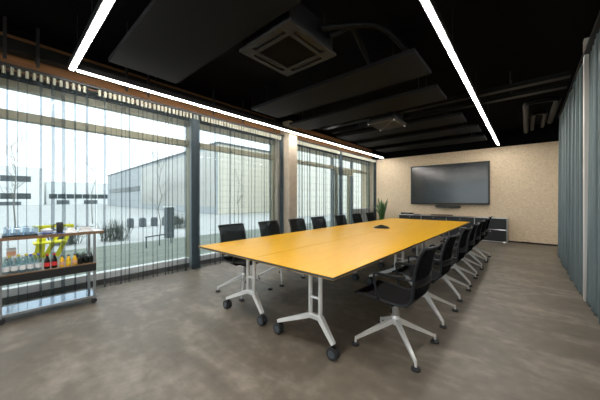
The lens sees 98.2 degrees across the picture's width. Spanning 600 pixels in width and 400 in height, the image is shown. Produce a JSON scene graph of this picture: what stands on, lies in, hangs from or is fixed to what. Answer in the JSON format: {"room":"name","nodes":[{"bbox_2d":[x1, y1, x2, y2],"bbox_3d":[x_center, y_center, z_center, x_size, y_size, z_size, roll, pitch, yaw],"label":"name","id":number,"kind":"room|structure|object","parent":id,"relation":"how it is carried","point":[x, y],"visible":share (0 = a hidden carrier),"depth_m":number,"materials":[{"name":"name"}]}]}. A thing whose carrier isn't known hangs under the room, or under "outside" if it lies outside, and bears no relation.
{"room":"conference room","nodes":[
{"label":"conference room","id":0,"kind":"room"},
{"bbox_2d":[0,23,371,162],"bbox_3d":[-2.213,-1.810,5.144,0.510,0.620,15.260,0,0,41],"label":"lintel","id":1,"kind":"object","parent":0,"point":[10,30],"visible":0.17,"depth_m":4.09,"materials":[{"name":"black wood"}]},
{"bbox_2d":[189,115,198,267],"bbox_3d":[-2.028,-0.140,4.983,0.120,2.880,0.140,0,0,41],"label":"column","id":2,"kind":"structure","parent":0,"point":[193,123],"depth_m":4.93,"materials":[{"name":"grey metal"}]},
{"bbox_2d":[0,31,371,157],"bbox_3d":[-2.051,-1.808,5.003,0.060,0.445,15.260,0,0,41],"label":"trim","id":3,"kind":"structure","parent":2,"relation":"attached to","point":[11,59],"depth_m":4.29,"materials":[{"name":"brown wood"}]},
{"bbox_2d":[275,137,279,227],"bbox_3d":[-0.475,-0.150,6.800,0.120,2.860,0.400,0,0,41],"label":"wall pier","id":4,"kind":"object","parent":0,"point":[277,141],"visible":0.14,"depth_m":6.64,"materials":[{"name":"concrete"}]},
{"bbox_2d":[280,121,296,233],"bbox_3d":[-0.295,-0.325,6.657,0.340,3.250,0.300,0,0,41],"label":"wall column","id":5,"kind":"structure","parent":0,"point":[288,143],"depth_m":6.54,"materials":[{"name":"paint"}]},
{"bbox_2d":[0,61,283,136],"bbox_3d":[-3.654,-1.577,2.832,0.080,0.033,9.840,0,0,41],"label":"rail","id":6,"kind":"object","parent":5,"relation":"attached to","point":[8,65],"visible":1,"depth_m":3.81,"materials":[{"name":"black metal"}]},
{"bbox_2d":[2,65,85,92],"bbox_3d":[-4.240,-0.135,2.156,0.106,2.845,4.099,0,0,41],"label":"sheer curtain","id":7,"kind":"object","parent":6,"relation":"hanging from","point":[3,66],"visible":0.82,"depth_m":3.27,"materials":[{"name":"white fabric"}]},
{"bbox_2d":[98,90,197,119],"bbox_3d":[-2.381,-0.135,4.287,0.160,2.845,1.553,0,0,41],"label":"sheer curtain","id":8,"kind":"object","parent":6,"relation":"hanging from","point":[99,91],"visible":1,"depth_m":4.17,"materials":[{"name":"white fabric"}]},
{"bbox_2d":[201,116,280,139],"bbox_3d":[-1.146,-0.135,5.710,0.143,2.845,2.182,0,0,41],"label":"sheer curtain","id":9,"kind":"object","parent":6,"relation":"hanging from","point":[229,125],"visible":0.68,"depth_m":5.50,"materials":[{"name":"white fabric"}]},
{"bbox_2d":[0,236,599,399],"bbox_3d":[0.172,1.360,3.170,6.100,0.120,15.410,0,0,41],"label":"floor","id":10,"kind":"structure","parent":0,"point":[523,330],"depth_m":2.37,"materials":[{"name":"grey concrete"}]},
{"bbox_2d":[0,228,104,324],"bbox_3d":[-2.941,0.850,3.080,0.392,0.900,0.942,0,0,41],"label":"trolley","id":11,"kind":"object","parent":10,"relation":"on","point":[19,276],"visible":0.91,"depth_m":2.97,"materials":[{"name":"wood"},{"name":"steel"},{"name":"rubber"}]},
{"bbox_2d":[2,257,9,271],"bbox_3d":[-3.083,0.699,2.726,0.055,0.186,0.054,0,0,41],"label":"water bottle","id":12,"kind":"object","parent":11,"relation":"on","point":[7,268],"visible":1,"depth_m":2.71,"materials":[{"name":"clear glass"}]},
{"bbox_2d":[6,247,15,271],"bbox_3d":[-3.173,0.664,2.858,0.071,0.255,0.070,0,0,41],"label":"juice carton","id":13,"kind":"object","parent":11,"relation":"on","point":[9,251],"visible":0.74,"depth_m":2.83,"materials":[{"name":"white cardboard"}]},
{"bbox_2d":[11,256,17,270],"bbox_3d":[-3.043,0.699,2.771,0.055,0.186,0.054,0,0,41],"label":"water bottle","id":14,"kind":"object","parent":11,"relation":"on","point":[15,267],"visible":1,"depth_m":2.76,"materials":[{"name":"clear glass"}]},
{"bbox_2d":[2,232,37,237],"bbox_3d":[-3.080,0.393,2.859,0.260,0.018,0.265,0,0,41],"label":"serving tray","id":15,"kind":"object","parent":11,"relation":"on","point":[25,233],"visible":1,"depth_m":2.85,"materials":[{"name":"plastic"}]},
{"bbox_2d":[19,255,25,269],"bbox_3d":[-3.004,0.699,2.817,0.055,0.186,0.054,0,0,41],"label":"water bottle","id":16,"kind":"object","parent":11,"relation":"on","point":[22,266],"visible":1,"depth_m":2.80,"materials":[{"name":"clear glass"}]},
{"bbox_2d":[27,254,33,268],"bbox_3d":[-2.965,0.699,2.862,0.055,0.186,0.054,0,0,41],"label":"water bottle","id":17,"kind":"object","parent":11,"relation":"on","point":[30,265],"visible":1,"depth_m":2.85,"materials":[{"name":"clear plastic"}]},
{"bbox_2d":[35,253,41,267],"bbox_3d":[-2.925,0.699,2.907,0.055,0.186,0.054,0,0,41],"label":"water bottle","id":18,"kind":"object","parent":11,"relation":"on","point":[38,264],"visible":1,"depth_m":2.90,"materials":[{"name":"clear plastic"}]},
{"bbox_2d":[44,254,49,268],"bbox_3d":[-2.879,0.709,2.960,0.053,0.166,0.052,0,0,41],"label":"bottle","id":19,"kind":"object","parent":11,"relation":"on","point":[47,260],"visible":1,"depth_m":2.94,"materials":[{"name":"glass"}]},
{"bbox_2d":[2,289,92,314],"bbox_3d":[-2.947,1.208,3.069,0.344,0.013,0.805,0,0,41],"label":"shelf","id":20,"kind":"object","parent":11,"relation":"attached to","point":[27,306],"depth_m":3.02,"materials":[{"name":"metal"}]},
{"bbox_2d":[0,228,102,237],"bbox_3d":[-2.941,0.415,3.080,0.380,0.026,0.930,0,0,41],"label":"shelf","id":21,"kind":"object","parent":11,"relation":"attached to","point":[96,230],"depth_m":3.03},
{"bbox_2d":[51,253,56,267],"bbox_3d":[-2.840,0.709,3.005,0.053,0.166,0.052,0,0,41],"label":"bottle","id":22,"kind":"object","parent":11,"relation":"on","point":[54,259],"visible":1,"depth_m":2.99,"materials":[{"name":"red plastic"}]},
{"bbox_2d":[59,255,64,266],"bbox_3d":[-2.797,0.726,3.054,0.049,0.131,0.048,0,0,41],"label":"juice bottle","id":23,"kind":"object","parent":11,"relation":"on","point":[61,261],"visible":1,"depth_m":3.04,"materials":[{"name":"plastic"}]},
{"bbox_2d":[66,254,70,265],"bbox_3d":[-2.759,0.726,3.098,0.049,0.131,0.048,0,0,41],"label":"juice bottle","id":24,"kind":"object","parent":11,"relation":"on","point":[68,259],"visible":1,"depth_m":3.09,"materials":[{"name":"plastic"}]},
{"bbox_2d":[65,228,76,232],"bbox_3d":[-2.776,0.375,3.148,0.100,0.052,0.104,0,0,41],"label":"pile","id":25,"kind":"object","parent":11,"relation":"on","point":[68,230],"visible":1,"depth_m":3.12,"materials":[{"name":"white paper"}]},
{"bbox_2d":[72,254,76,264],"bbox_3d":[-2.721,0.726,3.142,0.049,0.131,0.048,0,0,41],"label":"juice bottle","id":26,"kind":"object","parent":11,"relation":"on","point":[74,259],"visible":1,"depth_m":3.13,"materials":[{"name":"orange plastic"}]},
{"bbox_2d":[78,253,82,263],"bbox_3d":[-2.687,0.726,3.181,0.050,0.131,0.049,0,0,41],"label":"bottle","id":27,"kind":"object","parent":11,"relation":"on","point":[80,258],"visible":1,"depth_m":3.17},
{"bbox_2d":[77,227,93,231],"bbox_3d":[-2.684,0.375,3.254,0.100,0.052,0.150,0,0,41],"label":"pile","id":28,"kind":"object","parent":11,"relation":"on","point":[82,229],"visible":0.98,"depth_m":3.22,"materials":[{"name":"white paper"}]},
{"bbox_2d":[83,252,87,262],"bbox_3d":[-2.653,0.726,3.220,0.050,0.131,0.049,0,0,41],"label":"bottle","id":29,"kind":"object","parent":11,"relation":"on","point":[85,258],"visible":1,"depth_m":3.21,"materials":[{"name":"black glass"}]},
{"bbox_2d":[88,252,92,262],"bbox_3d":[-2.622,0.726,3.257,0.050,0.131,0.049,0,0,41],"label":"bottle","id":30,"kind":"object","parent":11,"relation":"on","point":[90,257],"visible":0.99,"depth_m":3.24,"materials":[{"name":"black glass"}]},
{"bbox_3d":[-2.921,0.395,2.996,0.150,0.014,0.150,0,0,41],"label":"serving platter","id":31,"kind":"object","parent":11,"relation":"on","visible":0},
{"bbox_2d":[40,228,52,232],"bbox_3d":[-2.921,0.367,2.996,0.104,0.056,0.104,0,0,41],"label":"bowl","id":32,"kind":"object","parent":31,"relation":"on","point":[46,230],"visible":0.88,"depth_m":2.97,"materials":[{"name":"ceramic"}]},
{"bbox_3d":[-2.834,0.396,3.066,0.104,0.011,0.103,0,0,41],"label":"saucer","id":33,"kind":"object","parent":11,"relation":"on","visible":0},
{"bbox_2d":[53,222,62,232],"bbox_3d":[-2.844,0.335,3.055,0.062,0.121,0.092,0,0,41],"label":"cup","id":34,"kind":"object","parent":33,"relation":"on","point":[59,225],"visible":0.96,"depth_m":3.04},
{"bbox_2d":[2,255,229,304],"bbox_3d":[-2.164,1.323,5.101,0.240,0.195,15.260,0,0,41],"label":"kerb","id":35,"kind":"object","parent":10,"relation":"on","point":[6,300],"visible":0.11,"depth_m":3.90,"materials":[{"name":"grey concrete"}]},
{"bbox_2d":[0,78,188,297],"bbox_3d":[-4.637,-0.138,2.203,0.130,2.725,7.640,0,0,41],"label":"window","id":36,"kind":"structure","parent":35,"relation":"in","point":[5,114],"depth_m":3.91,"materials":[{"name":"grey metal"}]},
{"bbox_2d":[199,124,274,260],"bbox_3d":[-1.410,-0.138,5.916,0.130,2.725,2.200,0,0,41],"label":"window","id":37,"kind":"structure","parent":35,"relation":"in","point":[202,127],"depth_m":5.98,"materials":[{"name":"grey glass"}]},
{"bbox_2d":[215,223,272,300],"bbox_3d":[-0.810,0.837,3.711,0.640,0.926,0.588,0,0,39],"label":"office chair","id":38,"kind":"object","parent":10,"relation":"on","point":[228,232],"visible":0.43,"depth_m":3.73,"materials":[{"name":"black fabric"}]},
{"bbox_2d":[258,220,304,286],"bbox_3d":[-0.331,0.837,4.262,0.640,0.926,0.588,0,0,39],"label":"office chair","id":39,"kind":"object","parent":10,"relation":"on","point":[267,228],"visible":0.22,"depth_m":4.37,"materials":[{"name":"black fabric"}]},
{"bbox_2d":[198,227,375,325],"bbox_3d":[0.048,0.929,3.791,0.995,0.742,2.697,0,0,41],"label":"conference table","id":40,"kind":"object","parent":10,"relation":"on","point":[247,249],"visible":0.77,"depth_m":3.12,"materials":[{"name":"yellow laminate"}]},
{"bbox_2d":[288,218,305,270],"bbox_3d":[0.141,0.837,4.805,0.640,0.926,0.588,0,0,39],"label":"office chair","id":41,"kind":"object","parent":10,"relation":"on","point":[296,224],"visible":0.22,"depth_m":4.99,"materials":[{"name":"black fabric"}]},
{"bbox_2d":[311,216,326,228],"bbox_3d":[0.575,0.837,5.304,0.640,0.926,0.588,0,0,43],"label":"office chair","id":42,"kind":"object","parent":10,"relation":"on","point":[318,222],"visible":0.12,"depth_m":5.50,"materials":[{"name":"black fabric"}]},
{"bbox_2d":[334,214,346,225],"bbox_3d":[1.145,0.837,5.960,0.640,0.926,0.588,0,0,41],"label":"office chair","id":43,"kind":"object","parent":10,"relation":"on","point":[340,219],"visible":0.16,"depth_m":6.15,"materials":[{"name":"black fabric"}]},
{"bbox_2d":[252,231,433,360],"bbox_3d":[0.774,0.929,3.160,0.915,0.742,2.697,0,0,41],"label":"conference table","id":44,"kind":"object","parent":10,"relation":"on","point":[336,259],"visible":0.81,"depth_m":2.48,"materials":[{"name":"yellow laminate"}]},
{"bbox_2d":[351,213,362,223],"bbox_3d":[1.651,0.837,6.542,0.640,0.926,0.588,0,0,42],"label":"office chair","id":45,"kind":"object","parent":10,"relation":"on","point":[357,218],"visible":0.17,"depth_m":6.75,"materials":[{"name":"black fabric"}]},
{"bbox_2d":[365,212,375,221],"bbox_3d":[2.156,0.837,7.123,0.640,0.926,0.588,0,0,43],"label":"office chair","id":46,"kind":"object","parent":10,"relation":"on","point":[370,215],"visible":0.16,"depth_m":7.33,"materials":[{"name":"black fabric"}]},
{"bbox_2d":[331,218,426,267],"bbox_3d":[2.005,0.929,6.042,0.995,0.742,3.262,0,0,41],"label":"conference table","id":47,"kind":"object","parent":10,"relation":"on","point":[392,222],"visible":0.48,"depth_m":5.69,"materials":[{"name":"yellow laminate"}]},
{"bbox_2d":[374,225,388,228],"bbox_3d":[1.584,0.529,4.983,0.268,0.056,0.289,0,0,41],"label":"phone","id":48,"kind":"object","parent":47,"relation":"on","point":[378,226],"visible":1,"depth_m":4.92,"materials":[{"name":"black plastic"}]},
{"bbox_2d":[375,199,387,219],"bbox_3d":[3.074,0.629,9.848,0.515,1.341,0.730,0,0,28],"label":"snake plant","id":49,"kind":"object","parent":10,"relation":"on","point":[381,208],"visible":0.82,"depth_m":9.81,"materials":[{"name":"green plant"}]},
{"bbox_2d":[352,241,440,372],"bbox_3d":[0.880,0.837,2.322,0.640,0.926,0.588,0,0,42],"label":"office chair","id":50,"kind":"object","parent":10,"relation":"on","point":[395,296],"visible":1,"depth_m":2.26,"materials":[{"name":"black"}]},
{"bbox_2d":[377,220,469,269],"bbox_3d":[2.731,0.929,5.411,0.915,0.742,3.262,0,0,41],"label":"conference table","id":51,"kind":"object","parent":10,"relation":"on","point":[435,228],"visible":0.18,"depth_m":4.92,"materials":[{"name":"yellow laminate"}]},
{"bbox_2d":[390,232,459,328],"bbox_3d":[1.451,0.837,2.978,0.640,0.926,0.588,0,0,43],"label":"office chair","id":52,"kind":"object","parent":10,"relation":"on","point":[446,259],"visible":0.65,"depth_m":2.81,"materials":[{"name":"black fabric"}]},
{"bbox_2d":[416,226,472,301],"bbox_3d":[2.041,0.837,3.657,0.640,0.926,0.588,0,0,43],"label":"office chair","id":53,"kind":"object","parent":10,"relation":"on","point":[461,248],"visible":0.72,"depth_m":3.46,"materials":[{"name":"black plastic"}]},
{"bbox_2d":[398,214,507,242],"bbox_3d":[4.963,0.932,8.751,3.169,0.736,0.340,0,0,41],"label":"sideboard","id":54,"kind":"object","parent":10,"relation":"on","point":[498,227],"visible":0.45,"depth_m":8.06,"materials":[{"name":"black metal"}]},
{"bbox_2d":[431,214,452,215],"bbox_3d":[4.834,0.544,8.876,0.650,0.037,0.200,0,0,41],"label":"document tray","id":55,"kind":"object","parent":54,"relation":"on","point":[431,214],"visible":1,"depth_m":8.82,"materials":[{"name":"black plastic"}]},
{"bbox_2d":[437,222,479,286],"bbox_3d":[2.520,0.837,4.209,0.640,0.926,0.588,0,0,42],"label":"office chair","id":56,"kind":"object","parent":10,"relation":"on","point":[470,241],"visible":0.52,"depth_m":4.01,"materials":[{"name":"black plastic"}]},
{"bbox_2d":[442,220,485,275],"bbox_3d":[2.999,0.837,4.759,0.640,0.926,0.588,0,0,43],"label":"office chair","id":57,"kind":"object","parent":10,"relation":"on","point":[477,236],"visible":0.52,"depth_m":4.55,"materials":[{"name":"black plastic"}]},
{"bbox_2d":[457,218,489,267],"bbox_3d":[3.464,0.837,5.295,0.640,0.926,0.588,0,0,43],"label":"office chair","id":58,"kind":"object","parent":10,"relation":"on","point":[482,232],"visible":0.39,"depth_m":5.09,"materials":[{"name":"black plastic"}]},
{"bbox_2d":[467,216,492,260],"bbox_3d":[3.918,0.837,5.816,0.640,0.926,0.588,0,0,42],"label":"office chair","id":59,"kind":"object","parent":10,"relation":"on","point":[478,250],"visible":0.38,"depth_m":5.61,"materials":[{"name":"black plastic"}]},
{"bbox_2d":[0,0,599,147],"bbox_3d":[0.059,-2.180,3.268,6.400,0.120,15.410,0,0,41],"label":"ceiling","id":60,"kind":"structure","parent":0,"point":[529,39],"depth_m":3.59,"materials":[{"name":"black paint"}]},
{"bbox_2d":[68,0,115,70],"bbox_3d":[-1.452,-1.866,2.029,3.695,0.528,0.071,0,0,41],"label":"linear light","id":61,"kind":"object","parent":60,"relation":"hanging from","point":[102,8],"visible":1,"depth_m":2.52,"materials":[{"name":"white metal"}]},
{"bbox_2d":[0,16,282,130],"bbox_3d":[-3.691,-1.880,2.857,0.200,0.500,9.770,0,0,41],"label":"cable tray","id":62,"kind":"object","parent":60,"relation":"hanging from","point":[8,45],"visible":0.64,"depth_m":3.43,"materials":[{"name":"black metal"}]},
{"bbox_2d":[108,0,300,83],"bbox_3d":[-1.180,-1.915,2.728,2.440,0.430,0.830,0,0,41],"label":"ceiling panel","id":63,"kind":"object","parent":60,"relation":"hanging from","point":[170,40],"visible":1,"depth_m":2.65,"materials":[{"name":"black metal"}]},
{"bbox_2d":[76,64,383,157],"bbox_3d":[0.229,-1.866,6.728,0.062,0.528,9.225,0,0,41],"label":"linear light","id":64,"kind":"object","parent":60,"relation":"hanging from","point":[81,68],"visible":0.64,"depth_m":4.36,"materials":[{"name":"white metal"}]},
{"bbox_2d":[239,2,335,76],"bbox_3d":[-0.132,-1.890,2.957,0.780,0.480,0.780,0,0,41],"label":"air conditioner","id":65,"kind":"object","parent":60,"relation":"hanging from","point":[291,43],"visible":0.97,"depth_m":2.81,"materials":[{"name":"grey plastic"}]},
{"bbox_2d":[260,36,315,66],"bbox_3d":[-0.132,-1.669,2.957,0.470,0.022,0.470,0,0,41],"label":"grille","id":66,"kind":"object","parent":65,"relation":"attached to","point":[288,51],"depth_m":2.95,"materials":[{"name":"black metal"}]},
{"bbox_2d":[327,28,372,63],"bbox_3d":[0.922,-1.883,3.527,0.245,0.264,1.895,0,0,35],"label":"insulated pipe","id":67,"kind":"object","parent":65,"relation":"attached to","point":[355,32],"visible":0.68,"depth_m":3.03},
{"bbox_2d":[319,20,408,50],"bbox_3d":[1.105,-1.881,3.225,2.086,0.266,0.331,0,0,-37],"label":"insulated pipe","id":68,"kind":"object","parent":65,"relation":"attached to","point":[379,26],"visible":0.86,"depth_m":2.81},
{"bbox_2d":[276,114,299,122],"bbox_3d":[-0.341,-2.040,6.696,0.500,0.180,0.460,0,0,41],"label":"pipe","id":69,"kind":"structure","parent":60,"relation":"attached to","point":[292,117],"depth_m":6.50,"materials":[{"name":"black metal"}]},
{"bbox_2d":[251,48,430,117],"bbox_3d":[0.430,-1.915,4.244,2.980,0.430,0.710,0,0,41],"label":"ceiling panel","id":70,"kind":"object","parent":60,"relation":"hanging from","point":[406,65],"visible":0.96,"depth_m":3.86,"materials":[{"name":"black metal"}]},
{"bbox_2d":[289,78,446,130],"bbox_3d":[1.132,-1.915,5.204,3.080,0.430,0.660,0,0,41],"label":"ceiling panel","id":71,"kind":"object","parent":60,"relation":"hanging from","point":[432,93],"visible":0.92,"depth_m":4.83,"materials":[{"name":"black metal"}]},
{"bbox_2d":[367,111,405,130],"bbox_3d":[1.904,-1.865,5.712,0.620,0.530,0.680,0,0,41],"label":"air conditioner","id":72,"kind":"object","parent":60,"relation":"hanging from","point":[388,120],"depth_m":5.57,"materials":[{"name":"grey plastic"}]},
{"bbox_2d":[337,104,466,140],"bbox_3d":[2.345,-1.915,6.455,2.970,0.430,0.660,0,0,41],"label":"ceiling panel","id":73,"kind":"object","parent":60,"relation":"hanging from","point":[455,118],"visible":0.89,"depth_m":6.18,"materials":[{"name":"black metal"}]},
{"bbox_2d":[357,116,480,146],"bbox_3d":[3.162,-1.915,7.295,3.100,0.430,0.680,0,0,41],"label":"ceiling panel","id":74,"kind":"object","parent":60,"relation":"hanging from","point":[471,128],"visible":0.93,"depth_m":6.96,"materials":[{"name":"black metal"}]},
{"bbox_2d":[376,134,486,152],"bbox_3d":[4.028,-1.915,8.291,3.100,0.430,0.700,0,0,41],"label":"ceiling panel","id":75,"kind":"object","parent":60,"relation":"hanging from","point":[482,137],"visible":0.87,"depth_m":7.99,"materials":[{"name":"black metal"}]},
{"bbox_2d":[322,70,570,129],"bbox_3d":[2.320,-1.975,5.337,4.500,0.310,0.140,0,0,41],"label":"cable tray","id":76,"kind":"object","parent":60,"relation":"hanging from","point":[566,74],"visible":0.75,"depth_m":4.47,"materials":[{"name":"black metal"}]},
{"bbox_2d":[332,80,567,133],"bbox_3d":[2.603,-1.965,5.661,4.500,0.330,0.140,0,0,41],"label":"cable tray","id":77,"kind":"object","parent":60,"relation":"hanging from","point":[564,85],"visible":0.71,"depth_m":4.90,"materials":[{"name":"black metal"}]},
{"bbox_2d":[419,0,499,144],"bbox_3d":[2.895,-1.866,4.277,0.067,0.528,9.025,0,0,41],"label":"linear light","id":78,"kind":"object","parent":60,"relation":"hanging from","point":[430,7],"visible":0.91,"depth_m":2.91,"materials":[{"name":"glowing white plastic diffuser"},{"name":"aluminium"}]},
{"bbox_2d":[530,110,547,130],"bbox_3d":[5.634,-1.966,6.151,0.274,0.328,1.723,0,0,41],"label":"insulated pipe","id":79,"kind":"object","parent":60,"relation":"hanging from","point":[544,113],"visible":1,"depth_m":5.83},
{"bbox_2d":[522,95,560,132],"bbox_3d":[5.277,-1.940,5.742,0.539,0.379,2.809,0,0,41],"label":"insulated pipe","id":80,"kind":"object","parent":60,"relation":"hanging from","point":[556,98],"visible":1,"depth_m":4.99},
{"bbox_2d":[297,146,369,226],"bbox_3d":[1.212,-0.138,8.924,0.160,2.725,5.060,0,0,41],"label":"window","id":81,"kind":"structure","parent":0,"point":[335,171],"depth_m":9.02,"materials":[{"name":"grey metal"}]},
{"bbox_2d":[361,122,558,244],"bbox_3d":[5.061,-0.410,9.023,6.400,3.420,0.140,0,0,41],"label":"wall","id":82,"kind":"structure","parent":0,"point":[523,178],"depth_m":7.95,"materials":[{"name":"beige paint"}]},
{"bbox_2d":[297,139,376,160],"bbox_3d":[1.454,-1.577,8.707,0.080,0.033,5.050,0,0,41],"label":"rail","id":83,"kind":"object","parent":82,"relation":"attached to","point":[297,139],"visible":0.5,"depth_m":8.10,"materials":[{"name":"black metal"}]},
{"bbox_2d":[297,141,339,153],"bbox_3d":[0.559,-0.135,7.673,0.168,2.845,2.283,0,0,41],"label":"sheer curtain","id":84,"kind":"object","parent":83,"relation":"hanging from","point":[298,142],"visible":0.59,"depth_m":7.58,"materials":[{"name":"white fabric"}]},
{"bbox_2d":[340,152,375,162],"bbox_3d":[2.185,-0.135,9.565,0.169,2.845,2.672,0,0,41],"label":"sheer curtain","id":85,"kind":"object","parent":83,"relation":"hanging from","point":[341,153],"visible":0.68,"depth_m":9.38,"materials":[{"name":"white fabric"}]},
{"bbox_2d":[435,205,460,207],"bbox_3d":[5.031,0.255,8.844,0.750,0.080,0.179,0,0,41],"label":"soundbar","id":86,"kind":"object","parent":82,"relation":"attached to","point":[437,206],"visible":1,"depth_m":8.77,"materials":[{"name":"black plastic"}]},
{"bbox_2d":[411,161,489,204],"bbox_3d":[5.026,-0.503,8.872,2.365,1.370,0.145,0,0,41],"label":"wall screen","id":87,"kind":"object","parent":82,"relation":"attached to","point":[468,183],"visible":1,"depth_m":8.71,"materials":[{"name":"black glass"}]},
{"bbox_2d":[508,241,557,245],"bbox_3d":[5.087,1.275,8.900,6.000,0.050,0.012,0,0,41],"label":"baseboard","id":88,"kind":"structure","parent":82,"relation":"attached to","point":[508,241],"depth_m":7.47,"materials":[{"name":"black metal"}]},
{"bbox_2d":[583,37,588,301],"bbox_3d":[3.658,-0.370,3.326,0.042,3.340,0.100,0,0,41],"label":"wall","id":89,"kind":"structure","parent":0,"point":[586,57],"depth_m":3.29,"materials":[{"name":"grey"}]},
{"bbox_2d":[558,11,599,117],"bbox_3d":[3.963,-1.845,3.644,0.100,0.030,5.900,0,0,41],"label":"rail","id":90,"kind":"object","parent":89,"relation":"attached to","point":[595,30],"visible":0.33,"depth_m":3.14,"materials":[{"name":"black metal"}]},
{"bbox_2d":[558,63,582,296],"bbox_3d":[4.790,-0.268,4.598,0.154,3.105,3.174,0,0,41],"label":"drape","id":91,"kind":"object","parent":90,"relation":"hanging from","point":[570,155],"visible":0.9,"depth_m":4.05,"materials":[{"name":"grey fabric"}]},
{"bbox_2d":[586,29,599,324],"bbox_3d":[2.923,-0.268,2.406,0.143,3.105,2.270,0,0,41],"label":"drape","id":92,"kind":"object","parent":90,"relation":"hanging from","point":[593,221],"visible":1,"depth_m":2.96,"materials":[{"name":"grey fabric"}]},
{"label":"outside","id":93,"kind":"structure","parent":0,"visible":0},
{"bbox_2d":[0,204,346,256],"bbox_3d":[-50.727,1.500,70.597,150.800,0.220,200.000,0,0,41],"label":"ground","id":94,"kind":"structure","parent":93,"point":[27,216],"depth_m":16.81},
{"bbox_2d":[1,130,27,232],"bbox_3d":[-10.649,-0.614,9.623,0.931,4.031,1.036,0,0,-12],"label":"bare tree","id":95,"kind":"object","parent":94,"relation":"on","point":[11,155],"visible":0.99,"depth_m":9.56,"materials":[{"name":"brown plant"}]},
{"bbox_2d":[0,166,43,204],"bbox_3d":[-75.797,-2.895,53.037,12.200,8.710,32.800,0,0,41],"label":"office building","id":96,"kind":"structure","parent":94,"relation":"on","point":[31,192],"depth_m":58.93,"materials":[{"name":"white concrete"}]},
{"bbox_2d":[44,221,84,245],"bbox_3d":[-7.151,1.053,7.923,0.922,0.703,1.069,0,0,41],"label":"shrub","id":97,"kind":"object","parent":94,"relation":"on","point":[70,240],"visible":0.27,"depth_m":7.85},
{"bbox_2d":[44,181,107,203],"bbox_3d":[-62.841,-1.495,75.562,10.200,5.910,16.600,0,0,41],"label":"building","id":98,"kind":"structure","parent":94,"relation":"on","point":[54,192],"depth_m":70.19,"materials":[{"name":"white concrete"}]},
{"bbox_2d":[84,160,100,223],"bbox_3d":[-11.741,-0.417,14.744,0.686,3.638,0.856,0,0,41],"label":"bare tree","id":99,"kind":"object","parent":94,"relation":"on","point":[84,160],"visible":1,"depth_m":14.67,"materials":[{"name":"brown plant"}]},
{"bbox_2d":[96,218,133,241],"bbox_3d":[-6.158,1.030,8.718,0.993,0.750,1.122,0,0,44],"label":"shrub","id":100,"kind":"object","parent":94,"relation":"on","point":[116,232],"visible":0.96,"depth_m":8.60,"materials":[{"name":"plant"}]},
{"bbox_2d":[127,218,133,227],"bbox_3d":[-8.296,1.165,12.710,0.400,0.450,0.220,0,0,41],"label":"waste container","id":101,"kind":"object","parent":94,"relation":"on","point":[131,223],"visible":0.92,"depth_m":12.58,"materials":[{"name":"grey metal"}]},
{"bbox_2d":[139,218,145,226],"bbox_3d":[-7.910,1.165,13.064,0.400,0.450,0.220,0,0,41],"label":"waste container","id":102,"kind":"object","parent":94,"relation":"on","point":[142,221],"visible":1,"depth_m":12.95,"materials":[{"name":"grey plastic"}]},
{"bbox_2d":[151,217,157,225],"bbox_3d":[-7.523,1.165,13.417,0.400,0.450,0.220,0,0,41],"label":"waste container","id":103,"kind":"object","parent":94,"relation":"on","point":[154,220],"visible":0.98,"depth_m":13.28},
{"bbox_2d":[146,146,173,234],"bbox_3d":[-5.352,-0.387,9.912,1.095,3.577,0.887,0,0,41],"label":"bare tree","id":104,"kind":"object","parent":94,"relation":"on","point":[148,146],"visible":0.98,"depth_m":9.96,"materials":[{"name":"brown plant"}]},
{"bbox_2d":[163,206,174,237],"bbox_3d":[-4.684,0.820,9.306,0.300,1.140,0.320,0,0,41],"label":"pillar","id":105,"kind":"structure","parent":94,"relation":"on","point":[168,210],"depth_m":9.20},
{"bbox_2d":[2,219,346,287],"bbox_3d":[0.508,1.410,11.483,4.100,0.100,46.000,0,0,41],"label":"terrace","id":106,"kind":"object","parent":94,"relation":"on","point":[109,257],"visible":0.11,"depth_m":6.61,"materials":[{"name":"grey concrete"}]},
{"bbox_2d":[32,224,73,258],"bbox_3d":[-5.630,0.980,5.976,0.340,0.760,0.712,0,0,41],"label":"picnic table","id":107,"kind":"object","parent":106,"relation":"on","point":[40,243],"visible":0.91,"depth_m":5.92,"materials":[{"name":"yellow paint"}]},
{"bbox_2d":[145,233,171,247],"bbox_3d":[-4.124,1.201,7.614,0.040,0.318,0.906,0,0,19],"label":"rail","id":108,"kind":"object","parent":106,"relation":"on","point":[166,233],"visible":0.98,"depth_m":7.61,"materials":[{"name":"grey metal"}]},
{"bbox_2d":[174,213,185,228],"bbox_3d":[-5.763,1.002,12.424,1.375,0.804,1.255,0,0,41],"label":"shrub","id":109,"kind":"object","parent":94,"relation":"on","point":[179,222],"visible":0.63,"depth_m":12.22,"materials":[{"name":"plant"}]},
{"bbox_2d":[107,141,269,214],"bbox_3d":[-13.794,-1.830,52.137,47.970,6.580,35.402,0,0,41],"label":"building","id":110,"kind":"structure","parent":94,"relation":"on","point":[218,186],"depth_m":27.04,"materials":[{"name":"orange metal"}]},
{"bbox_2d":[233,171,244,222],"bbox_3d":[-2.685,0.000,11.484,0.734,2.800,0.682,0,0,3],"label":"bare tree","id":111,"kind":"object","parent":94,"relation":"on","point":[240,198],"visible":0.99,"depth_m":11.53,"materials":[{"name":"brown plant"}]},
{"bbox_2d":[297,151,360,216],"bbox_3d":[9.739,-2.445,35.591,6.200,7.810,37.700,0,0,41],"label":"block","id":112,"kind":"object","parent":94,"relation":"on","point":[313,183],"visible":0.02,"depth_m":21.68,"materials":[{"name":"white"}]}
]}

